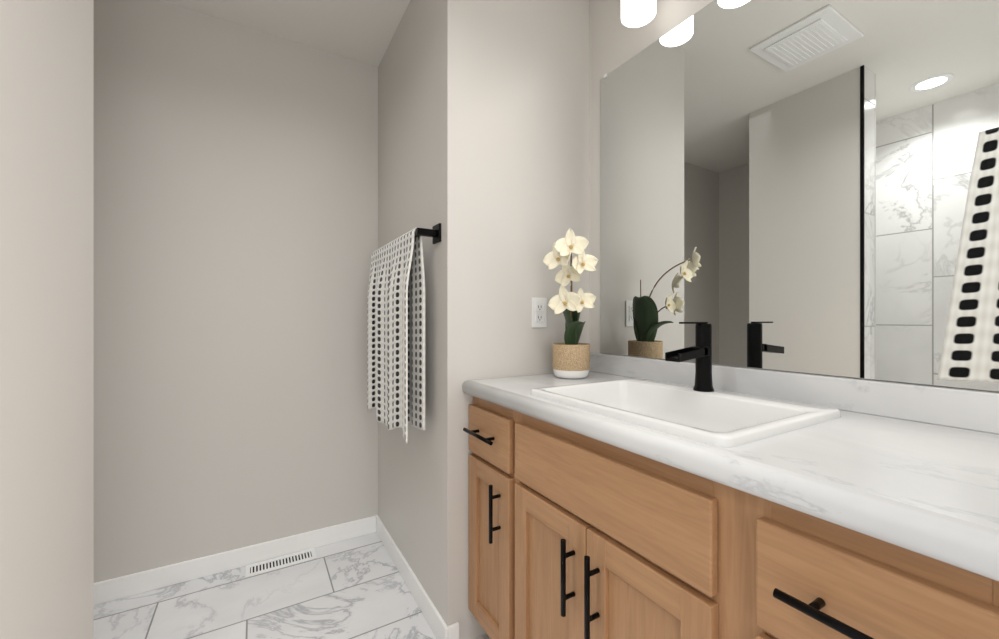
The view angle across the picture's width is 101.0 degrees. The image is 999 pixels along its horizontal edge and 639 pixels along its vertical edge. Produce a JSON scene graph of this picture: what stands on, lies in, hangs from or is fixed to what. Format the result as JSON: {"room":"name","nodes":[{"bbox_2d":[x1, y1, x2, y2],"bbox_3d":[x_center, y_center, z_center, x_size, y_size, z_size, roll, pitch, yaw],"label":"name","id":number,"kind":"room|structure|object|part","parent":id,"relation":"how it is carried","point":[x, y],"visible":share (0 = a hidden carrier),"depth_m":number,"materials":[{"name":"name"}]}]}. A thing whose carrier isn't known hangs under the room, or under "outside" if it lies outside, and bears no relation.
{"room":"bathroom","nodes":[
{"label":"bathroom","id":0,"kind":"room"},
{"bbox_2d":[0,0,93,638],"bbox_3d":[-1.292,-0.109,0.604,0.880,2.450,0.570,0,0,-31],"label":"wall","id":1,"kind":"structure","parent":0,"point":[46,319],"depth_m":0.83,"materials":[{"name":"white paint"}]},
{"bbox_2d":[94,0,377,582],"bbox_3d":[-1.173,-0.109,1.932,2.680,2.450,0.120,0,0,-31],"label":"wall","id":2,"kind":"structure","parent":0,"point":[235,206],"depth_m":1.83,"materials":[{"name":"white paint"}]},
{"bbox_2d":[94,516,373,604],"bbox_3d":[-1.414,1.074,1.710,1.801,0.084,0.015,0,0,-31],"label":"baseboard","id":3,"kind":"structure","parent":2,"relation":"attached to","point":[138,582],"depth_m":1.82,"materials":[{"name":"white wood"}]},
{"bbox_2d":[162,0,410,66],"bbox_3d":[-0.195,-1.384,0.282,2.680,0.100,3.956,0,0,-31],"label":"ceiling","id":4,"kind":"structure","parent":0,"point":[362,31],"depth_m":1.83,"materials":[{"name":"white paint"}]},
{"bbox_2d":[94,532,490,638],"bbox_3d":[-0.195,1.166,0.282,2.680,0.100,3.956,0,0,-31],"label":"floor","id":5,"kind":"structure","parent":0,"point":[355,588],"depth_m":1.61,"materials":[{"name":"tile"}]},
{"bbox_2d":[245,548,316,577],"bbox_3d":[-0.999,1.113,1.888,0.285,0.006,0.099,0,0,-31],"label":"floor vent","id":6,"kind":"object","parent":5,"relation":"in","point":[265,566],"visible":1,"depth_m":1.88,"materials":[{"name":"white plastic"}]},
{"bbox_2d":[462,322,998,638],"bbox_3d":[0.428,0.561,1.029,0.600,1.110,1.229,0,0,-31],"label":"bathroom vanity","id":7,"kind":"object","parent":5,"relation":"on","point":[672,495],"visible":0.98,"depth_m":0.76,"materials":[{"name":"brown wood"}]},
{"bbox_3d":[-0.059,0.366,1.301,0.038,0.012,0.180,0,0,-31],"label":"handle drawer","id":8,"kind":"part","parent":7,"relation":"part of","materials":[{"name":"black metal"}]},
{"bbox_3d":[-0.032,0.371,1.311,0.020,0.158,0.263,0,0,-31],"label":"drawer","id":9,"kind":"part","parent":7,"relation":"part of","materials":[{"name":"brown wood"}]},
{"bbox_3d":[-0.027,0.731,1.313,0.008,0.428,0.157,0,0,-31],"label":"door panel","id":10,"kind":"part","parent":7,"relation":"part of","materials":[{"name":"brown wood"}]},
{"bbox_3d":[-0.015,0.576,1.226,0.038,0.170,0.012,0,0,-31],"label":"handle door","id":11,"kind":"part","parent":7,"relation":"part of","materials":[{"name":"black metal"}]},
{"bbox_2d":[543,228,597,378],"bbox_3d":[0.247,-0.041,1.424,0.242,0.501,0.257,0,0,-31],"label":"orchid","id":12,"kind":"object","parent":7,"relation":"on","point":[571,357],"visible":1,"depth_m":1.41,"materials":[{"name":"white plant"}]},
{"bbox_3d":[0.262,0.149,1.503,0.137,0.122,0.137,0,0,-31],"label":"pot","id":13,"kind":"part","parent":12,"relation":"part of","materials":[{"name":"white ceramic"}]},
{"bbox_2d":[530,377,840,486],"bbox_3d":[0.416,0.262,1.031,0.445,0.134,0.570,0,0,-31],"label":"sink","id":14,"kind":"object","parent":7,"relation":"in","point":[726,421],"depth_m":0.98,"materials":[{"name":"white ceramic"}]},
{"bbox_2d":[665,322,714,392],"bbox_3d":[0.515,0.101,1.105,0.161,0.189,0.052,0,0,-31],"label":"faucet","id":15,"kind":"object","parent":7,"relation":"on","point":[701,352],"depth_m":1.11,"materials":[{"name":"black metal"}]},
{"bbox_3d":[0.427,0.366,0.481,0.038,0.012,0.180,0,0,-31],"label":"handle drawer","id":16,"kind":"part","parent":7,"relation":"part of","materials":[{"name":"black metal"}]},
{"bbox_3d":[0.449,0.593,0.501,0.020,0.257,0.253,0,0,-31],"label":"drawer","id":17,"kind":"part","parent":7,"relation":"part of","materials":[{"name":"brown wood"}]},
{"bbox_3d":[0.449,0.371,0.501,0.020,0.158,0.253,0,0,-31],"label":"drawer","id":18,"kind":"part","parent":7,"relation":"part of","materials":[{"name":"brown wood"}]},
{"bbox_2d":[378,0,588,638],"bbox_3d":[-0.083,-0.109,1.976,0.759,2.450,0.916,0,0,-31],"label":"wall","id":19,"kind":"structure","parent":0,"point":[483,132],"depth_m":1.53,"materials":[{"name":"white paint"}]},
{"bbox_2d":[367,223,440,443],"bbox_3d":[-0.425,0.051,1.693,0.118,0.774,0.674,0,0,-31],"label":"towel bar","id":20,"kind":"object","parent":19,"relation":"attached to","point":[396,345],"visible":1,"depth_m":1.55,"materials":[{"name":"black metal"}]},
{"bbox_2d":[374,515,457,638],"bbox_3d":[-0.401,1.074,1.763,0.024,0.084,0.898,0,0,-31],"label":"baseboard","id":21,"kind":"structure","parent":19,"relation":"attached to","point":[433,617],"depth_m":1.62,"materials":[{"name":"white wood"}]},
{"bbox_2d":[531,297,546,327],"bbox_3d":[0.153,-0.027,1.578,0.070,0.115,0.008,0,0,-31],"label":"outlet","id":22,"kind":"object","parent":19,"relation":"attached to","point":[538,312],"visible":1,"depth_m":1.57,"materials":[{"name":"white plastic"}]},
{"bbox_2d":[514,482,591,638],"bbox_3d":[0.125,0.731,1.046,0.020,0.534,0.292,0,0,-31],"label":"door","id":23,"kind":"structure","parent":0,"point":[541,524],"depth_m":1.06,"materials":[{"name":"brown wood"}]},
{"bbox_2d":[560,538,575,616],"bbox_3d":[0.155,0.584,0.939,0.038,0.170,0.012,0,0,-31],"label":"door handle","id":24,"kind":"object","parent":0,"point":[571,554],"depth_m":0.94,"materials":[{"name":"black metal"}]},
{"bbox_2d":[584,555,599,638],"bbox_3d":[0.195,0.584,0.871,0.038,0.170,0.012,0,0,-31],"label":"door handle","id":25,"kind":"object","parent":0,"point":[595,572],"depth_m":0.88,"materials":[{"name":"black metal"}]},
{"bbox_2d":[621,0,655,27],"bbox_3d":[0.592,-1.106,1.190,0.158,0.205,0.614,0,0,-31],"label":"sconce","id":26,"kind":"object","parent":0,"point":[637,13],"visible":1,"depth_m":1.35,"materials":[{"name":"white glass"}]},
{"bbox_2d":[586,527,718,638],"bbox_3d":[0.275,0.731,0.793,0.020,0.534,0.292,0,0,-31],"label":"door","id":27,"kind":"structure","parent":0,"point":[632,597],"depth_m":0.80,"materials":[{"name":"brown wood"}]},
{"bbox_2d":[589,0,998,392],"bbox_3d":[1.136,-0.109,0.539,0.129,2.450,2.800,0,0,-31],"label":"mirror","id":28,"kind":"object","parent":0,"point":[807,186],"depth_m":1.04,"materials":[{"name":"clear glass"}]}
]}

